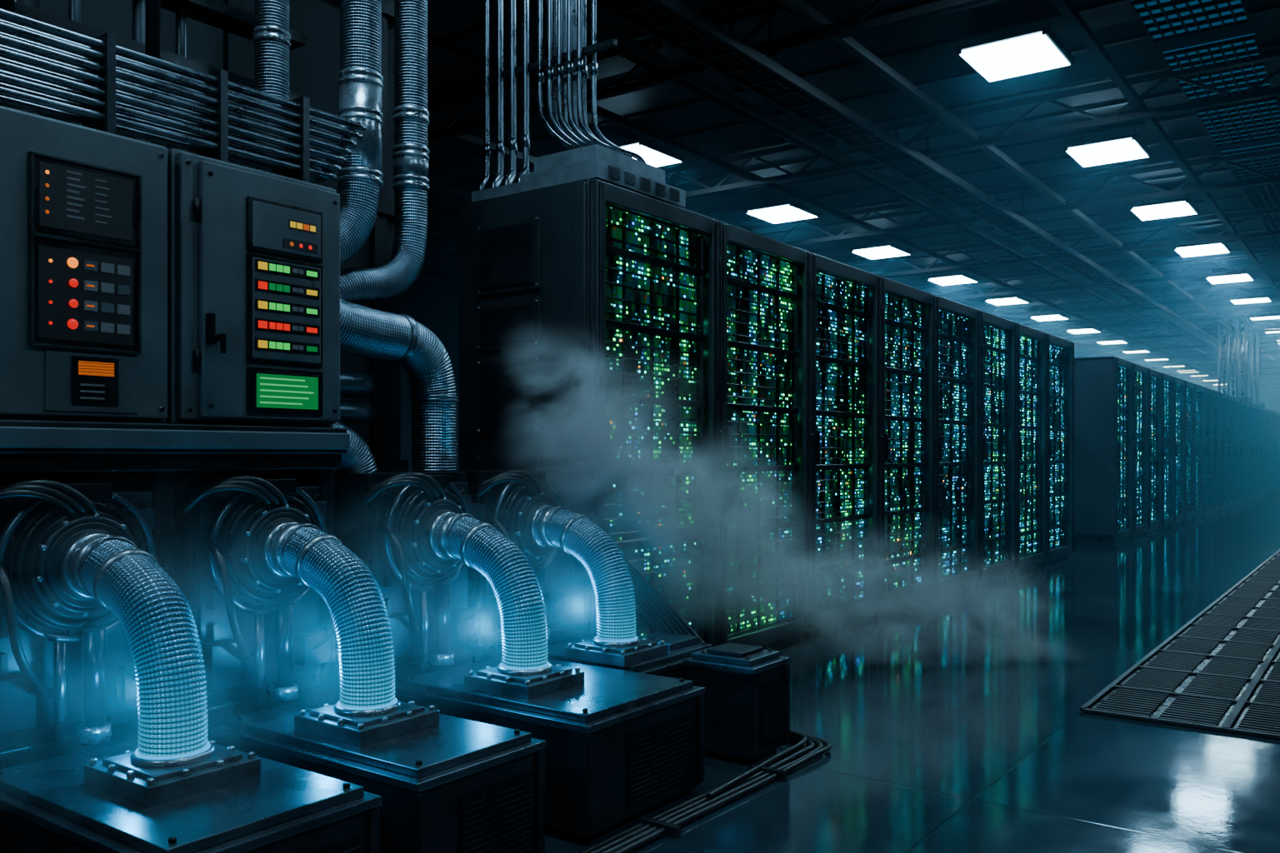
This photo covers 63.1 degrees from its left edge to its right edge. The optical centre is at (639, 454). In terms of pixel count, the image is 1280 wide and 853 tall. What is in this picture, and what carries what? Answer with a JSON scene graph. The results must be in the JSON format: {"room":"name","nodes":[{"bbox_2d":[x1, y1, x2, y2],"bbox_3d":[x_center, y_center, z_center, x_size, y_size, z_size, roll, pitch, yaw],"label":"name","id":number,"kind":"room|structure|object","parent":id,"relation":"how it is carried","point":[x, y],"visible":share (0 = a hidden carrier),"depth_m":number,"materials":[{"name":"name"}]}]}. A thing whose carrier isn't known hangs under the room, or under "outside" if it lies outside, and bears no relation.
{"room":"data center","nodes":[
{"label":"data center","id":0,"kind":"room"},
{"bbox_2d":[0,0,408,472],"bbox_3d":[-3.487,-1.175,2.296,0.160,4.750,7.600,0,0,36],"label":"wall partition","id":1,"kind":"structure","parent":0,"point":[314,67],"depth_m":4.99,"materials":[{"name":"metal"}]},
{"bbox_2d":[340,298,458,471],"bbox_3d":[-0.981,-0.217,3.943,0.207,0.794,0.746,0,0,36],"label":"pipe","id":2,"kind":"object","parent":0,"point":[400,339],"visible":0.77,"depth_m":4.07,"materials":[{"name":"metal"}]},
{"bbox_2d":[400,279,459,471],"bbox_3d":[4.716,-1.175,33.695,0.100,4.750,68.000,0,0,36],"label":"wall","id":3,"kind":"structure","parent":0,"point":[439,312],"depth_m":21.30,"materials":[{"name":"black metal"}]},
{"bbox_2d":[404,0,1279,394],"bbox_3d":[15.234,-3.325,29.363,22.015,0.390,57.880,0,0,36],"label":"ceiling","id":4,"kind":"structure","parent":0,"point":[767,12],"depth_m":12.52,"materials":[{"name":"grey metal"}]},
{"bbox_2d":[0,0,366,184],"bbox_3d":[-1.768,-2.203,2.908,0.395,2.595,2.214,0,0,36],"label":"cable tray","id":5,"kind":"object","parent":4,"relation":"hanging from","point":[302,151],"visible":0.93,"depth_m":3.12,"materials":[{"name":"metal"}]},
{"bbox_2d":[252,0,290,171],"bbox_3d":[-1.373,-2.150,3.886,0.133,2.700,0.133,0,0,30],"label":"pipe","id":6,"kind":"object","parent":4,"relation":"hanging from","point":[272,36],"visible":0.41,"depth_m":3.83,"materials":[{"name":"metal"}]},
{"bbox_2d":[337,0,383,264],"bbox_3d":[-1.155,-2.064,3.841,0.174,2.872,0.485,0,0,36],"label":"pipe","id":7,"kind":"object","parent":4,"relation":"hanging from","point":[361,79],"visible":0.73,"depth_m":3.90,"materials":[{"name":"metal"}]},
{"bbox_2d":[340,0,429,303],"bbox_3d":[-1.036,-1.979,4.004,0.150,3.041,0.556,0,0,36],"label":"pipe","id":8,"kind":"object","parent":4,"relation":"hanging from","point":[387,281],"visible":0.87,"depth_m":4.11,"materials":[{"name":"metal"}]},
{"bbox_2d":[616,139,684,167],"bbox_3d":[-0.034,-3.425,11.661,0.740,0.250,0.830,0,0,36],"label":"ceiling light","id":9,"kind":"object","parent":4,"relation":"hanging from","point":[654,155],"depth_m":11.47,"materials":[{"name":"white plastic"}]},
{"bbox_2d":[744,200,819,224],"bbox_3d":[1.970,-3.425,14.407,0.740,0.250,0.830,0,0,36],"label":"ceiling light","id":10,"kind":"object","parent":4,"relation":"hanging from","point":[791,211],"depth_m":14.28,"materials":[{"name":"white plastic"}]},
{"bbox_2d":[427,0,1279,391],"bbox_3d":[13.037,-3.277,27.624,11.570,0.175,68.000,0,0,36],"label":"ceiling beams","id":11,"kind":"structure","parent":4,"relation":"attached to","point":[627,47],"depth_m":10.85,"materials":[{"name":"grey metal"}]},
{"bbox_2d":[850,240,912,259],"bbox_3d":[3.974,-3.425,17.154,0.740,0.250,0.830,0,0,36],"label":"ceiling light","id":12,"kind":"object","parent":4,"relation":"hanging from","point":[890,250],"depth_m":17.01,"materials":[{"name":"white plastic"}]},
{"bbox_2d":[588,0,1249,362],"bbox_3d":[9.889,-3.285,20.637,0.380,0.530,35.000,0,0,36],"label":"cable tray","id":13,"kind":"object","parent":4,"relation":"hanging from","point":[736,45],"visible":0.96,"depth_m":9.67,"materials":[{"name":"metal"}]},
{"bbox_2d":[925,271,979,285],"bbox_3d":[5.978,-3.425,19.901,0.740,0.250,0.830,0,0,36],"label":"ceiling light","id":14,"kind":"object","parent":4,"relation":"hanging from","point":[961,278],"depth_m":19.75,"materials":[{"name":"white plastic"}]},
{"bbox_2d":[984,291,1029,305],"bbox_3d":[7.982,-3.425,22.647,0.740,0.250,0.830,0,0,36],"label":"ceiling light","id":15,"kind":"object","parent":4,"relation":"hanging from","point":[1015,299],"depth_m":22.48,"materials":[{"name":"white plastic"}]},
{"bbox_2d":[955,21,1074,82],"bbox_3d":[3.145,-3.425,8.722,0.740,0.250,0.830,0,0,36],"label":"ceiling light","id":16,"kind":"object","parent":4,"relation":"hanging from","point":[1038,49],"depth_m":8.60,"materials":[{"name":"white plastic"}]},
{"bbox_2d":[1029,309,1069,321],"bbox_3d":[9.986,-3.425,25.394,0.740,0.250,0.830,0,0,36],"label":"ceiling light","id":17,"kind":"object","parent":4,"relation":"attached to","point":[1058,316],"depth_m":25.23,"materials":[{"name":"white plastic"}]},
{"bbox_2d":[1065,328,1101,334],"bbox_3d":[11.990,-3.425,28.141,0.740,0.250,0.830,0,0,36],"label":"ceiling light","id":18,"kind":"object","parent":4,"relation":"attached to","point":[1092,330],"depth_m":27.98,"materials":[{"name":"white plastic"}]},
{"bbox_2d":[1062,127,1151,167],"bbox_3d":[5.149,-3.425,11.469,0.740,0.250,0.830,0,0,36],"label":"ceiling light","id":19,"kind":"object","parent":4,"relation":"hanging from","point":[1126,147],"depth_m":11.35,"materials":[{"name":"white plastic"}]},
{"bbox_2d":[1097,335,1128,344],"bbox_3d":[13.994,-3.425,30.887,0.740,0.250,0.830,0,0,36],"label":"ceiling light","id":20,"kind":"object","parent":4,"relation":"attached to","point":[1112,342],"depth_m":30.90,"materials":[{"name":"white plastic"}]},
{"bbox_2d":[1122,345,1150,353],"bbox_3d":[15.998,-3.425,33.634,0.740,0.250,0.830,0,0,36],"label":"ceiling light","id":21,"kind":"object","parent":4,"relation":"attached to","point":[1134,352],"depth_m":33.68,"materials":[{"name":"white plastic"}]},
{"bbox_2d":[1141,353,1169,360],"bbox_3d":[18.002,-3.425,36.381,0.740,0.250,0.830,0,0,36],"label":"ceiling light","id":22,"kind":"object","parent":4,"relation":"attached to","point":[1147,353],"depth_m":36.34,"materials":[{"name":"white plastic"}]},
{"bbox_2d":[1128,195,1199,220],"bbox_3d":[7.153,-3.425,14.216,0.740,0.250,0.830,0,0,36],"label":"ceiling light","id":23,"kind":"object","parent":4,"relation":"hanging from","point":[1184,207],"depth_m":14.08,"materials":[{"name":"white plastic"}]},
{"bbox_2d":[1160,360,1184,367],"bbox_3d":[20.006,-3.425,39.127,0.740,0.250,0.830,0,0,36],"label":"ceiling light","id":24,"kind":"object","parent":4,"relation":"attached to","point":[1164,360],"depth_m":39.05,"materials":[{"name":"white plastic"}]},
{"bbox_2d":[1175,369,1199,373],"bbox_3d":[22.010,-3.425,41.874,0.740,0.250,0.830,0,0,36],"label":"ceiling light","id":25,"kind":"object","parent":4,"relation":"attached to","point":[1193,369],"depth_m":41.55,"materials":[{"name":"white plastic"}]},
{"bbox_2d":[1189,373,1210,376],"bbox_3d":[24.014,-3.425,44.620,0.740,0.250,0.830,0,0,36],"label":"ceiling light","id":26,"kind":"object","parent":4,"relation":"attached to","point":[1207,373],"depth_m":44.35,"materials":[{"name":"white plastic"}]},
{"bbox_2d":[1172,235,1231,257],"bbox_3d":[9.157,-3.425,16.962,0.740,0.250,0.830,0,0,36],"label":"ceiling light","id":27,"kind":"object","parent":4,"relation":"hanging from","point":[1217,247],"depth_m":16.81,"materials":[{"name":"white plastic"}]},
{"bbox_2d":[1127,0,1279,250],"bbox_3d":[10.182,-3.490,16.213,0.712,0.050,21.814,0,0,36],"label":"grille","id":28,"kind":"object","parent":4,"relation":"attached to","point":[1257,120],"visible":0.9,"depth_m":9.68,"materials":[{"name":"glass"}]},
{"bbox_2d":[1201,377,1222,381],"bbox_3d":[26.018,-3.425,47.367,0.740,0.250,0.830,0,0,36],"label":"ceiling light","id":29,"kind":"object","parent":4,"relation":"attached to","point":[1205,377],"depth_m":47.10,"materials":[{"name":"white plastic"}]},
{"bbox_2d":[1205,265,1254,284],"bbox_3d":[11.161,-3.425,19.709,0.740,0.250,0.830,0,0,36],"label":"ceiling light","id":30,"kind":"object","parent":4,"relation":"hanging from","point":[1242,277],"depth_m":19.60,"materials":[{"name":"white plastic"}]},
{"bbox_2d":[1230,289,1272,304],"bbox_3d":[13.165,-3.425,22.456,0.740,0.250,0.830,0,0,36],"label":"ceiling light","id":31,"kind":"object","parent":4,"relation":"hanging from","point":[1267,299],"depth_m":22.48,"materials":[{"name":"white plastic"}]},
{"bbox_2d":[1248,309,1279,320],"bbox_3d":[15.169,-3.425,25.202,0.740,0.250,0.830,0,0,36],"label":"ceiling light","id":32,"kind":"object","parent":4,"relation":"attached to","point":[1267,317],"depth_m":25.23,"materials":[{"name":"white plastic"}]},
{"bbox_2d":[1262,327,1279,333],"bbox_3d":[17.173,-3.425,27.949,0.740,0.250,0.830,0,0,36],"label":"ceiling light","id":33,"kind":"object","parent":4,"relation":"attached to","point":[1271,327],"depth_m":27.82,"materials":[{"name":"white plastic"}]},
{"bbox_2d":[545,491,1279,852],"bbox_3d":[13.643,1.240,27.182,22.000,0.120,68.000,0,0,36],"label":"floor","id":34,"kind":"structure","parent":0,"point":[955,723],"depth_m":4.71,"materials":[{"name":"concrete"}]},
{"bbox_2d":[0,476,260,806],"bbox_3d":[-1.430,0.623,2.749,0.950,1.113,0.534,0,0,36],"label":"flexible hose","id":35,"kind":"object","parent":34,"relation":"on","point":[97,639],"visible":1,"depth_m":2.72,"materials":[{"name":"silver metal"}]},
{"bbox_2d":[3,0,306,152],"bbox_3d":[-2.078,-1.150,3.311,0.140,4.700,2.300,0,0,36],"label":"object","id":36,"kind":"object","parent":34,"relation":"on","point":[215,13],"visible":0.03,"depth_m":3.81,"materials":[{"name":"metal"}]},
{"bbox_2d":[0,419,349,734],"bbox_3d":[-1.652,0.125,3.000,0.495,2.150,1.700,0,0,36],"label":"frame","id":37,"kind":"object","parent":34,"relation":"on","point":[159,452],"visible":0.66,"depth_m":3.08,"materials":[{"name":"metal"}]},
{"bbox_2d":[0,105,167,423],"bbox_3d":[-1.736,-0.497,2.817,0.374,0.815,0.805,0,0,36],"label":"control panel","id":38,"kind":"object","parent":37,"relation":"on","point":[83,210],"visible":1,"depth_m":2.83,"materials":[{"name":"paint"}]},
{"bbox_2d":[165,148,339,427],"bbox_3d":[-1.303,-0.497,3.377,0.415,0.815,0.580,0,0,36],"label":"control panel","id":39,"kind":"object","parent":37,"relation":"on","point":[253,255],"visible":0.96,"depth_m":3.22,"materials":[{"name":"paint"}]},
{"bbox_2d":[332,421,378,473],"bbox_3d":[-1.127,0.283,3.800,0.143,0.835,0.412,0,0,36],"label":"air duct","id":40,"kind":"object","parent":37,"relation":"attached to","point":[359,458],"visible":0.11,"depth_m":3.82,"materials":[{"name":"grey metal"}]},
{"bbox_2d":[338,368,377,424],"bbox_3d":[-1.172,-0.220,3.918,0.220,0.207,0.449,0,0,36],"label":"pipe","id":41,"kind":"object","parent":40,"relation":"attached to","point":[353,383],"visible":0.34,"depth_m":3.91,"materials":[{"name":"metal"}]},
{"bbox_2d":[0,738,381,852],"bbox_3d":[-1.153,0.996,2.562,0.916,0.408,0.556,0,0,36],"label":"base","id":42,"kind":"object","parent":34,"relation":"on","point":[47,806],"visible":0.77,"depth_m":2.40,"materials":[{"name":"metal"}]},
{"bbox_2d":[174,474,439,746],"bbox_3d":[-1.076,0.623,3.233,0.950,1.113,0.534,0,0,36],"label":"flexible hose","id":43,"kind":"object","parent":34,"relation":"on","point":[255,557],"visible":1,"depth_m":3.20,"materials":[{"name":"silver metal"}]},
{"bbox_2d":[212,692,545,852],"bbox_3d":[-0.779,0.996,3.075,0.916,0.408,0.486,0,0,36],"label":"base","id":44,"kind":"object","parent":34,"relation":"on","point":[457,785],"visible":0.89,"depth_m":2.84,"materials":[{"name":"metal"}]},
{"bbox_2d":[335,471,584,699],"bbox_3d":[-0.675,0.623,3.783,0.950,1.113,0.534,0,0,36],"label":"flexible hose","id":45,"kind":"object","parent":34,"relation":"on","point":[417,533],"visible":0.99,"depth_m":3.75,"materials":[{"name":"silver metal"}]},
{"bbox_2d":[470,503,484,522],"bbox_3d":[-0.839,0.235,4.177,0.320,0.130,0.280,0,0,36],"label":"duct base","id":46,"kind":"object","parent":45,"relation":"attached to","point":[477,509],"visible":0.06,"depth_m":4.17,"materials":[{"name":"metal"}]},
{"bbox_2d":[394,656,704,842],"bbox_3d":[-0.328,0.996,3.693,0.916,0.408,0.656,0,0,36],"label":"tank","id":47,"kind":"object","parent":34,"relation":"on","point":[622,746],"visible":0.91,"depth_m":3.40,"materials":[{"name":"metal"}]},
{"bbox_2d":[455,469,667,667],"bbox_3d":[-0.346,0.623,4.285,0.890,1.113,0.534,0,0,36],"label":"flexible hose","id":48,"kind":"object","parent":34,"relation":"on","point":[522,505],"visible":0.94,"depth_m":4.24,"materials":[{"name":"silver metal"}]},
{"bbox_2d":[589,512,705,644],"bbox_3d":[0.142,0.729,4.609,0.896,0.932,0.069,0,0,14],"label":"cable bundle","id":49,"kind":"object","parent":34,"relation":"on","point":[660,614],"visible":0.24,"depth_m":4.61,"materials":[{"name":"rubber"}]},
{"bbox_2d":[589,178,721,646],"bbox_3d":[-0.230,-0.056,5.577,0.935,2.512,1.090,0,0,36],"label":"rack","id":50,"kind":"object","parent":34,"relation":"on","point":[656,265],"visible":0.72,"depth_m":5.42,"materials":[{"name":"metal"}]},
{"bbox_2d":[459,179,589,643],"bbox_3d":[-0.592,-0.045,5.127,0.860,2.490,0.045,0,0,36],"label":"panel","id":51,"kind":"object","parent":50,"relation":"attached to","point":[524,257],"visible":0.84,"depth_m":5.06,"materials":[{"name":"paint"}]},
{"bbox_2d":[471,0,685,208],"bbox_3d":[-0.333,-2.406,5.492,0.888,2.188,0.760,0,0,36],"label":"conduit riser","id":52,"kind":"object","parent":50,"relation":"on","point":[588,157],"visible":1,"depth_m":5.28,"materials":[{"name":"metal"}]},
{"bbox_2d":[546,631,789,764],"bbox_3d":[0.057,0.988,4.223,0.915,0.425,0.626,0,0,36],"label":"tank","id":53,"kind":"object","parent":34,"relation":"on","point":[747,696],"visible":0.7,"depth_m":4.08,"materials":[{"name":"metal"}]},
{"bbox_2d":[577,730,831,852],"bbox_3d":[-0.605,1.172,3.176,1.081,0.056,3.619,0,0,36],"label":"cable","id":54,"kind":"object","parent":34,"relation":"on","point":[668,823],"visible":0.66,"depth_m":3.56,"materials":[{"name":"rubber"}]},
{"bbox_2d":[719,221,813,650],"bbox_3d":[0.422,-0.056,6.470,0.935,2.512,1.090,0,0,36],"label":"rack","id":55,"kind":"object","parent":34,"relation":"on","point":[767,288],"visible":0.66,"depth_m":6.33,"materials":[{"name":"metal"}]},
{"bbox_2d":[803,252,882,639],"bbox_3d":[1.073,-0.056,7.362,0.935,2.512,1.090,0,0,36],"label":"rack","id":56,"kind":"object","parent":34,"relation":"on","point":[847,308],"visible":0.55,"depth_m":7.24,"materials":[{"name":"metal"}]},
{"bbox_2d":[873,276,937,618],"bbox_3d":[1.724,-0.056,8.255,0.935,2.512,1.090,0,0,36],"label":"rack","id":57,"kind":"object","parent":34,"relation":"on","point":[908,322],"visible":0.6,"depth_m":8.13,"materials":[{"name":"metal"}]},
{"bbox_2d":[929,295,981,600],"bbox_3d":[2.376,-0.056,9.148,0.935,2.512,1.090,0,0,36],"label":"rack","id":58,"kind":"object","parent":34,"relation":"on","point":[958,335],"visible":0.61,"depth_m":9.07,"materials":[{"name":"metal"}]},
{"bbox_2d":[974,310,1018,587],"bbox_3d":[3.027,-0.056,10.040,0.935,2.512,1.090,0,0,36],"label":"rack","id":59,"kind":"object","parent":34,"relation":"on","point":[999,346],"visible":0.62,"depth_m":9.98,"materials":[{"name":"metal"}]},
{"bbox_2d":[1011,323,1049,575],"bbox_3d":[3.678,-0.056,10.933,0.935,2.512,1.090,0,0,36],"label":"rack","id":60,"kind":"object","parent":34,"relation":"on","point":[1032,353],"visible":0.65,"depth_m":10.90,"materials":[{"name":"metal"}]},
{"bbox_2d":[1042,333,1074,565],"bbox_3d":[4.330,-0.056,11.826,0.935,2.512,1.090,0,0,36],"label":"rack","id":61,"kind":"object","parent":34,"relation":"on","point":[1061,362],"visible":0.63,"depth_m":11.80,"materials":[{"name":"metal"}]},
{"bbox_2d":[1074,356,1134,544],"bbox_3d":[6.301,-0.056,14.528,0.935,2.512,1.090,0,0,36],"label":"rack","id":62,"kind":"object","parent":34,"relation":"on","point":[1104,512],"visible":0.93,"depth_m":14.03,"materials":[{"name":"metal"}]},
{"bbox_2d":[1130,363,1149,538],"bbox_3d":[6.952,-0.056,15.421,0.935,2.512,1.090,0,0,36],"label":"rack","id":63,"kind":"object","parent":34,"relation":"on","point":[1142,385],"visible":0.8,"depth_m":15.52,"materials":[{"name":"metal"}]},
{"bbox_2d":[1145,368,1163,534],"bbox_3d":[7.604,-0.056,16.313,0.935,2.512,1.090,0,0,36],"label":"rack","id":64,"kind":"object","parent":34,"relation":"on","point":[1156,378],"visible":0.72,"depth_m":16.44,"materials":[{"name":"metal"}]},
{"bbox_2d":[1159,373,1175,529],"bbox_3d":[8.255,-0.056,17.206,0.935,2.512,1.090,0,0,36],"label":"rack","id":65,"kind":"object","parent":34,"relation":"on","point":[1169,391],"visible":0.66,"depth_m":17.33,"materials":[{"name":"metal"}]},
{"bbox_2d":[1171,376,1186,525],"bbox_3d":[8.906,-0.056,18.099,0.935,2.512,1.090,0,0,36],"label":"rack","id":66,"kind":"object","parent":34,"relation":"on","point":[1180,385],"visible":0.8,"depth_m":18.23,"materials":[{"name":"metal"}]},
{"bbox_2d":[1182,380,1196,522],"bbox_3d":[9.557,-0.056,18.991,0.935,2.512,1.090,0,0,36],"label":"rack","id":67,"kind":"object","parent":34,"relation":"on","point":[1191,398],"visible":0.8,"depth_m":19.12,"materials":[{"name":"metal"}]},
{"bbox_2d":[1193,384,1205,519],"bbox_3d":[10.209,-0.056,19.884,0.935,2.512,1.090,0,0,36],"label":"rack","id":68,"kind":"object","parent":34,"relation":"on","point":[1200,391],"visible":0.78,"depth_m":20.02,"materials":[{"name":"metal"}]},
{"bbox_2d":[1202,387,1214,515],"bbox_3d":[10.860,-0.056,20.776,0.935,2.512,1.090,0,0,36],"label":"rack","id":69,"kind":"object","parent":34,"relation":"on","point":[1209,402],"visible":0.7,"depth_m":20.91,"materials":[{"name":"metal"}]},
{"bbox_2d":[1210,390,1221,513],"bbox_3d":[11.511,-0.056,21.669,0.935,2.512,1.090,0,0,36],"label":"rack","id":70,"kind":"object","parent":34,"relation":"on","point":[1217,395],"visible":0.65,"depth_m":21.80,"materials":[{"name":"metal"}]},
{"bbox_2d":[1218,392,1228,510],"bbox_3d":[12.163,-0.056,22.562,0.935,2.512,1.090,0,0,36],"label":"rack","id":71,"kind":"object","parent":34,"relation":"on","point":[1224,398],"visible":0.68,"depth_m":22.69,"materials":[{"name":"metal"}]},
{"bbox_2d":[1225,395,1234,509],"bbox_3d":[12.814,-0.056,23.454,0.935,2.512,1.090,0,0,36],"label":"rack","id":72,"kind":"object","parent":34,"relation":"on","point":[1231,399],"visible":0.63,"depth_m":23.59,"materials":[{"name":"metal"}]},
{"bbox_2d":[1231,397,1240,506],"bbox_3d":[13.465,-0.056,24.347,0.935,2.512,1.090,0,0,36],"label":"rack","id":73,"kind":"object","parent":34,"relation":"on","point":[1237,402],"visible":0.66,"depth_m":24.48,"materials":[{"name":"metal"}]},
{"bbox_2d":[1238,399,1246,504],"bbox_3d":[14.117,-0.056,25.240,0.935,2.512,1.090,0,0,36],"label":"rack","id":74,"kind":"object","parent":34,"relation":"on","point":[1243,403],"visible":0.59,"depth_m":25.37,"materials":[{"name":"metal"}]},
{"bbox_2d":[1244,401,1251,503],"bbox_3d":[14.768,-0.056,26.133,0.935,2.512,1.090,0,0,36],"label":"rack","id":75,"kind":"object","parent":34,"relation":"on","point":[1248,404],"visible":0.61,"depth_m":26.27,"materials":[{"name":"metal"}]},
{"bbox_2d":[1249,403,1256,501],"bbox_3d":[15.419,-0.056,27.025,0.935,2.512,1.090,0,0,36],"label":"rack","id":76,"kind":"object","parent":34,"relation":"on","point":[1253,406],"visible":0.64,"depth_m":27.17,"materials":[{"name":"metal"}]},
{"bbox_2d":[1217,314,1250,402],"bbox_3d":[15.148,-2.433,26.641,0.770,2.235,0.700,0,0,36],"label":"conduit riser","id":77,"kind":"object","parent":76,"relation":"on","point":[1246,398],"visible":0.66,"depth_m":26.62,"materials":[{"name":"metal"}]},
{"bbox_2d":[1254,405,1261,499],"bbox_3d":[16.070,-0.056,27.918,0.935,2.512,1.090,0,0,36],"label":"rack","id":78,"kind":"object","parent":34,"relation":"on","point":[1258,407],"visible":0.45,"depth_m":28.06,"materials":[{"name":"metal"}]},
{"bbox_2d":[1258,406,1265,498],"bbox_3d":[16.722,-0.056,28.811,0.935,2.512,1.090,0,0,36],"label":"rack","id":79,"kind":"object","parent":34,"relation":"on","point":[1262,409],"visible":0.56,"depth_m":28.95,"materials":[{"name":"metal"}]},
{"bbox_2d":[1263,408,1269,496],"bbox_3d":[17.373,-0.056,29.703,0.935,2.512,1.090,0,0,36],"label":"rack","id":80,"kind":"object","parent":34,"relation":"on","point":[1267,411],"visible":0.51,"depth_m":29.84,"materials":[{"name":"metal"}]},
{"bbox_2d":[1239,328,1265,407],"bbox_3d":[17.270,-2.433,29.549,0.770,2.235,0.500,0,0,36],"label":"conduit riser","id":81,"kind":"object","parent":80,"relation":"on","point":[1257,334],"visible":0.46,"depth_m":29.42,"materials":[{"name":"metal"}]},
{"bbox_2d":[1267,409,1273,495],"bbox_3d":[18.024,-0.056,30.596,0.935,2.512,1.090,0,0,36],"label":"rack","id":82,"kind":"object","parent":34,"relation":"on","point":[1271,412],"visible":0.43,"depth_m":30.73,"materials":[{"name":"metal"}]},
{"bbox_2d":[1270,410,1276,494],"bbox_3d":[18.675,-0.056,31.488,0.935,2.512,1.090,0,0,36],"label":"rack","id":83,"kind":"object","parent":34,"relation":"on","point":[1274,412],"visible":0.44,"depth_m":31.63,"materials":[{"name":"metal"}]},
{"bbox_2d":[1275,411,1279,493],"bbox_3d":[19.327,-0.056,32.381,0.935,2.512,1.090,0,0,36],"label":"rack","id":84,"kind":"object","parent":34,"relation":"on","point":[1277,413],"visible":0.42,"depth_m":32.52,"materials":[{"name":"metal"}]},
{"bbox_2d":[1213,386,1279,412],"bbox_3d":[33.712,-1.175,54.689,22.000,4.750,0.100,0,0,36],"label":"wall","id":85,"kind":"structure","parent":0,"point":[1272,400],"depth_m":55.00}
]}

